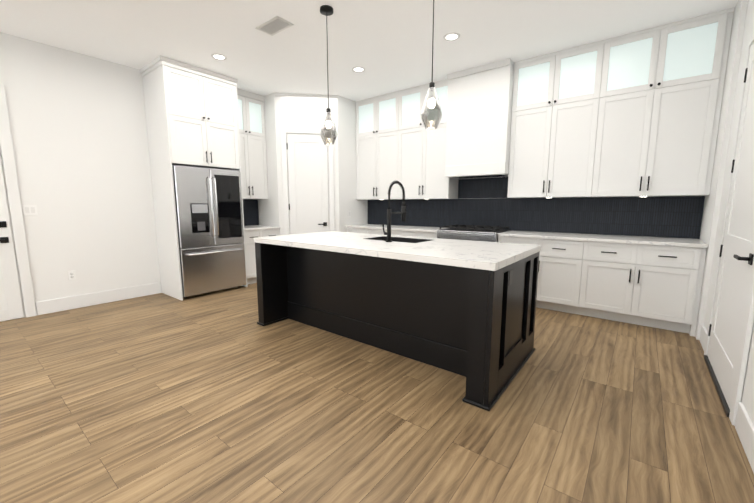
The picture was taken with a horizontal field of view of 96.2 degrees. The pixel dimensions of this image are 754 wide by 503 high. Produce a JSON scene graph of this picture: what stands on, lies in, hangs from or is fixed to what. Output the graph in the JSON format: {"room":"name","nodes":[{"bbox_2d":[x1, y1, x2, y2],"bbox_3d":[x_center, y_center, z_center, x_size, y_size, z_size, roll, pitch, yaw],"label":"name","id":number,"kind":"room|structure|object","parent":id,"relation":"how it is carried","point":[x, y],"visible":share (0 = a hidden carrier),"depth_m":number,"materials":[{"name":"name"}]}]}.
{"room":"kitchen","nodes":[
{"label":"kitchen","id":0,"kind":"room"},
{"bbox_2d":[0,0,737,101],"bbox_3d":[-1.679,-2.068,1.597,6.260,0.060,9.410,6,10,38],"label":"ceiling","id":1,"kind":"structure","parent":0,"point":[386,45],"depth_m":3.56,"materials":[{"name":"white paint"}]},
{"bbox_2d":[211,54,226,59],"bbox_3d":[-1.938,-2.387,4.149,0.184,0.005,0.184,6,10,38],"label":"recessed light","id":2,"kind":"object","parent":1,"relation":"in","point":[219,56],"visible":1,"depth_m":4.13,"materials":[{"name":"white paint"}]},
{"bbox_2d":[255,16,293,35],"bbox_3d":[-1.042,-2.287,3.435,0.370,0.007,0.200,6,10,38],"label":"ceiling vent","id":3,"kind":"object","parent":1,"relation":"in","point":[274,25],"visible":1,"depth_m":3.43,"materials":[{"name":"silver metal"}]},
{"bbox_2d":[320,5,336,144],"bbox_3d":[-0.468,-1.648,3.216,0.166,1.214,0.166,6,10,38],"label":"pendant light","id":4,"kind":"object","parent":1,"relation":"hanging from","point":[328,132],"visible":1,"depth_m":3.22,"materials":[{"name":"black"}]},
{"bbox_2d":[352,67,364,71],"bbox_3d":[-0.248,-2.440,4.536,0.184,0.005,0.184,6,10,38],"label":"recessed light","id":5,"kind":"object","parent":1,"relation":"in","point":[358,69],"visible":1,"depth_m":4.53,"materials":[{"name":"white paint"}]},
{"bbox_2d":[421,0,441,129],"bbox_3d":[0.418,-1.553,2.529,0.166,1.214,0.166,6,10,38],"label":"pendant light","id":6,"kind":"object","parent":1,"relation":"hanging from","point":[431,115],"visible":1,"depth_m":2.54,"materials":[{"name":"black"}]},
{"bbox_2d":[443,33,459,40],"bbox_3d":[0.808,-2.318,3.654,0.184,0.005,0.184,6,10,38],"label":"recessed light","id":7,"kind":"object","parent":1,"relation":"in","point":[451,36],"visible":1,"depth_m":3.64,"materials":[{"name":"white paint"}]},
{"bbox_2d":[0,283,753,502],"bbox_3d":[-1.679,1.042,2.026,6.260,0.060,9.410,6,10,38],"label":"floor","id":8,"kind":"structure","parent":0,"point":[220,396],"depth_m":2.05,"materials":[{"name":"brown wood"}]},
{"bbox_2d":[139,55,246,300],"bbox_3d":[-2.595,-0.939,4.907,0.718,3.077,1.000,6,10,38],"label":"tall cabinet","id":9,"kind":"object","parent":8,"relation":"on","point":[192,119],"visible":0.96,"depth_m":4.54,"materials":[{"name":"white wood"}]},
{"bbox_2d":[172,165,245,297],"bbox_3d":[-2.547,-0.294,4.977,0.757,1.780,0.910,6,10,38],"label":"refrigerator","id":10,"kind":"object","parent":8,"relation":"on","point":[209,211],"visible":0.9,"depth_m":4.73,"materials":[{"name":"grey metal"}]},
{"bbox_2d":[244,225,280,284],"bbox_3d":[-2.098,0.039,5.732,0.658,0.914,0.685,6,10,38],"label":"base cabinet","id":11,"kind":"object","parent":8,"relation":"on","point":[252,232],"visible":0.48,"depth_m":5.42,"materials":[{"name":"white wood"}]},
{"bbox_2d":[346,228,384,234],"bbox_3d":[0.013,0.016,6.025,0.959,0.880,0.620,6,10,38],"label":"base cabinet","id":12,"kind":"object","parent":8,"relation":"on","point":[354,230],"depth_m":5.72,"materials":[{"name":"white"}]},
{"bbox_2d":[255,243,539,410],"bbox_3d":[0.052,0.390,3.270,2.547,0.892,1.147,6,10,38],"label":"kitchen island","id":13,"kind":"object","parent":8,"relation":"on","point":[466,309],"depth_m":2.78,"materials":[{"name":"black wood"}]},
{"bbox_2d":[254,231,540,266],"bbox_3d":[0.052,-0.075,3.206,2.527,0.048,1.127,6,10,38],"label":"island countertop","id":14,"kind":"structure","parent":13,"relation":"on","point":[469,253],"depth_m":2.72,"materials":[{"name":"white stone"}]},
{"bbox_2d":[383,180,405,241],"bbox_3d":[0.166,-0.384,3.195,0.103,0.566,0.296,6,10,38],"label":"faucet","id":15,"kind":"object","parent":14,"relation":"on","point":[403,218],"visible":1,"depth_m":3.11,"materials":[{"name":"black metal"}]},
{"bbox_2d":[374,235,425,242],"bbox_3d":[0.209,0.017,3.386,0.639,0.276,0.379,6,10,38],"label":"sink","id":16,"kind":"object","parent":14,"relation":"in","point":[395,239],"depth_m":3.56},
{"bbox_2d":[391,232,436,237],"bbox_3d":[0.688,0.088,5.501,0.994,0.880,0.620,6,10,38],"label":"base cabinet","id":17,"kind":"object","parent":8,"relation":"on","point":[414,234],"depth_m":5.12,"materials":[{"name":"white"}]},
{"bbox_2d":[345,224,446,231],"bbox_3d":[0.349,-0.399,5.685,1.834,0.034,0.645,6,10,38],"label":"countertop","id":18,"kind":"structure","parent":17,"relation":"on","point":[394,228],"depth_m":5.47,"materials":[{"name":"white stone"}]},
{"bbox_2d":[437,225,511,241],"bbox_3d":[1.380,0.127,4.881,0.849,0.973,0.702,6,10,38],"label":"range","id":19,"kind":"object","parent":8,"relation":"on","point":[475,233],"visible":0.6,"depth_m":4.64,"materials":[{"name":"silver metal"}]},
{"bbox_2d":[498,236,592,315],"bbox_3d":[2.156,0.246,4.361,1.017,0.880,0.620,6,10,38],"label":"base cabinet","id":20,"kind":"object","parent":8,"relation":"on","point":[563,271],"depth_m":3.97,"materials":[{"name":"white wood"}]},
{"bbox_2d":[585,240,706,336],"bbox_3d":[2.879,0.323,3.801,1.056,0.880,0.620,6,10,38],"label":"base cabinet","id":21,"kind":"object","parent":8,"relation":"on","point":[655,282],"depth_m":3.49,"materials":[{"name":"white wood"}]},
{"bbox_2d":[497,232,707,247],"bbox_3d":[2.517,-0.166,4.003,1.954,0.034,0.645,6,10,38],"label":"countertop","id":22,"kind":"structure","parent":21,"relation":"on","point":[669,242],"depth_m":3.71,"materials":[{"name":"white stone"}]},
{"bbox_2d":[0,0,753,424],"bbox_3d":[-1.679,-0.513,1.812,6.260,3.080,9.410,6,10,38],"label":"wall","id":23,"kind":"structure","parent":0,"point":[78,126],"depth_m":4.16,"materials":[{"name":"white paint"}]},
{"bbox_2d":[0,84,36,321],"bbox_3d":[-4.274,-0.451,3.340,0.072,2.540,1.060,6,10,38],"label":"door","id":24,"kind":"structure","parent":23,"relation":"in","point":[11,307],"depth_m":3.73,"materials":[{"name":"white paint"}]},
{"bbox_2d":[22,205,37,214],"bbox_3d":[-3.933,-0.469,3.831,0.009,0.116,0.116,6,10,38],"label":"light switch","id":25,"kind":"object","parent":23,"relation":"attached to","point":[29,209],"visible":1,"depth_m":3.83,"materials":[{"name":"white plastic"}]},
{"bbox_2d":[68,270,75,279],"bbox_3d":[-3.758,0.293,4.163,0.008,0.116,0.070,6,10,38],"label":"electrical outlet","id":26,"kind":"object","parent":23,"relation":"attached to","point":[71,275],"visible":1,"depth_m":4.16,"materials":[{"name":"white plastic"}]},
{"bbox_2d":[36,282,160,314],"bbox_3d":[-3.567,0.597,4.446,0.016,0.160,1.300,6,10,38],"label":"baseboard","id":27,"kind":"structure","parent":23,"relation":"attached to","point":[78,301],"depth_m":4.36,"materials":[{"name":"white paint"}]},
{"bbox_2d":[243,199,258,225],"bbox_3d":[-2.354,-0.672,5.836,0.008,0.462,0.685,6,10,38],"label":"backsplash","id":28,"kind":"structure","parent":23,"relation":"attached to","point":[250,211],"depth_m":5.98,"materials":[{"name":"tile"}]},
{"bbox_2d":[237,88,267,198],"bbox_3d":[-2.212,-1.728,5.578,0.368,1.697,0.685,6,10,38],"label":"upper cabinet","id":29,"kind":"object","parent":23,"relation":"attached to","point":[251,118],"visible":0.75,"depth_m":5.56,"materials":[{"name":"white wood"}]},
{"bbox_2d":[280,127,334,234],"bbox_3d":[-1.159,-0.786,5.767,0.619,2.540,0.619,6,10,38],"label":"pantry door","id":30,"kind":"structure","parent":23,"relation":"in","point":[310,164],"depth_m":5.71,"materials":[{"name":"white paint"}]},
{"bbox_2d":[356,90,403,198],"bbox_3d":[0.109,-1.768,5.888,0.977,1.702,0.330,6,10,38],"label":"upper cabinet","id":31,"kind":"object","parent":23,"relation":"attached to","point":[378,117],"depth_m":5.75,"materials":[{"name":"white wood"}]},
{"bbox_2d":[400,79,457,198],"bbox_3d":[0.784,-1.696,5.364,0.976,1.702,0.330,6,10,38],"label":"upper cabinet","id":32,"kind":"object","parent":23,"relation":"attached to","point":[422,150],"depth_m":5.23,"materials":[{"name":"white wood"}]},
{"bbox_2d":[445,58,513,178],"bbox_3d":[1.459,-1.759,4.723,0.855,1.401,0.485,6,10,38],"label":"range hood","id":33,"kind":"object","parent":23,"relation":"attached to","point":[479,114],"visible":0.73,"depth_m":4.51,"materials":[{"name":"white wood"}]},
{"bbox_2d":[458,177,507,198],"bbox_3d":[1.606,-0.942,5.025,0.851,0.297,0.008,6,10,38],"label":"backsplash","id":34,"kind":"structure","parent":23,"relation":"attached to","point":[495,187],"depth_m":5.04,"materials":[{"name":"tile"}]},
{"bbox_2d":[368,196,704,238],"bbox_3d":[1.653,-0.559,5.040,4.649,0.457,0.008,6,10,38],"label":"backsplash","id":35,"kind":"structure","parent":23,"relation":"attached to","point":[672,216],"depth_m":4.42,"materials":[{"name":"tile"}]},
{"bbox_2d":[507,38,611,197],"bbox_3d":[2.246,-1.539,4.230,1.018,1.702,0.330,6,10,38],"label":"upper cabinet","id":36,"kind":"object","parent":23,"relation":"attached to","point":[560,98],"depth_m":4.06,"materials":[{"name":"white wood"}]},
{"bbox_2d":[600,7,734,196],"bbox_3d":[2.968,-1.462,3.669,1.055,1.702,0.330,6,10,38],"label":"upper cabinet","id":37,"kind":"object","parent":23,"relation":"attached to","point":[635,114],"depth_m":3.47,"materials":[{"name":"white wood"}]},
{"bbox_2d":[699,324,706,349],"bbox_3d":[2.962,0.789,3.059,0.016,0.160,0.390,6,10,38],"label":"baseboard","id":38,"kind":"structure","parent":23,"relation":"attached to","point":[703,332],"depth_m":3.07,"materials":[{"name":"white paint"}]},
{"bbox_2d":[704,29,753,425],"bbox_3d":[2.439,-0.305,2.284,0.072,2.540,1.200,6,10,38],"label":"door","id":39,"kind":"structure","parent":23,"relation":"in","point":[729,333],"depth_m":2.35,"materials":[{"name":"white paint"}]},
{"bbox_2d":[735,402,753,472],"bbox_3d":[-0.031,1.311,-0.724,0.020,0.160,6.855,6,10,38],"label":"baseboard","id":40,"kind":"structure","parent":23,"relation":"attached to","point":[744,426],"depth_m":1.78,"materials":[{"name":"white paint"}]}
]}

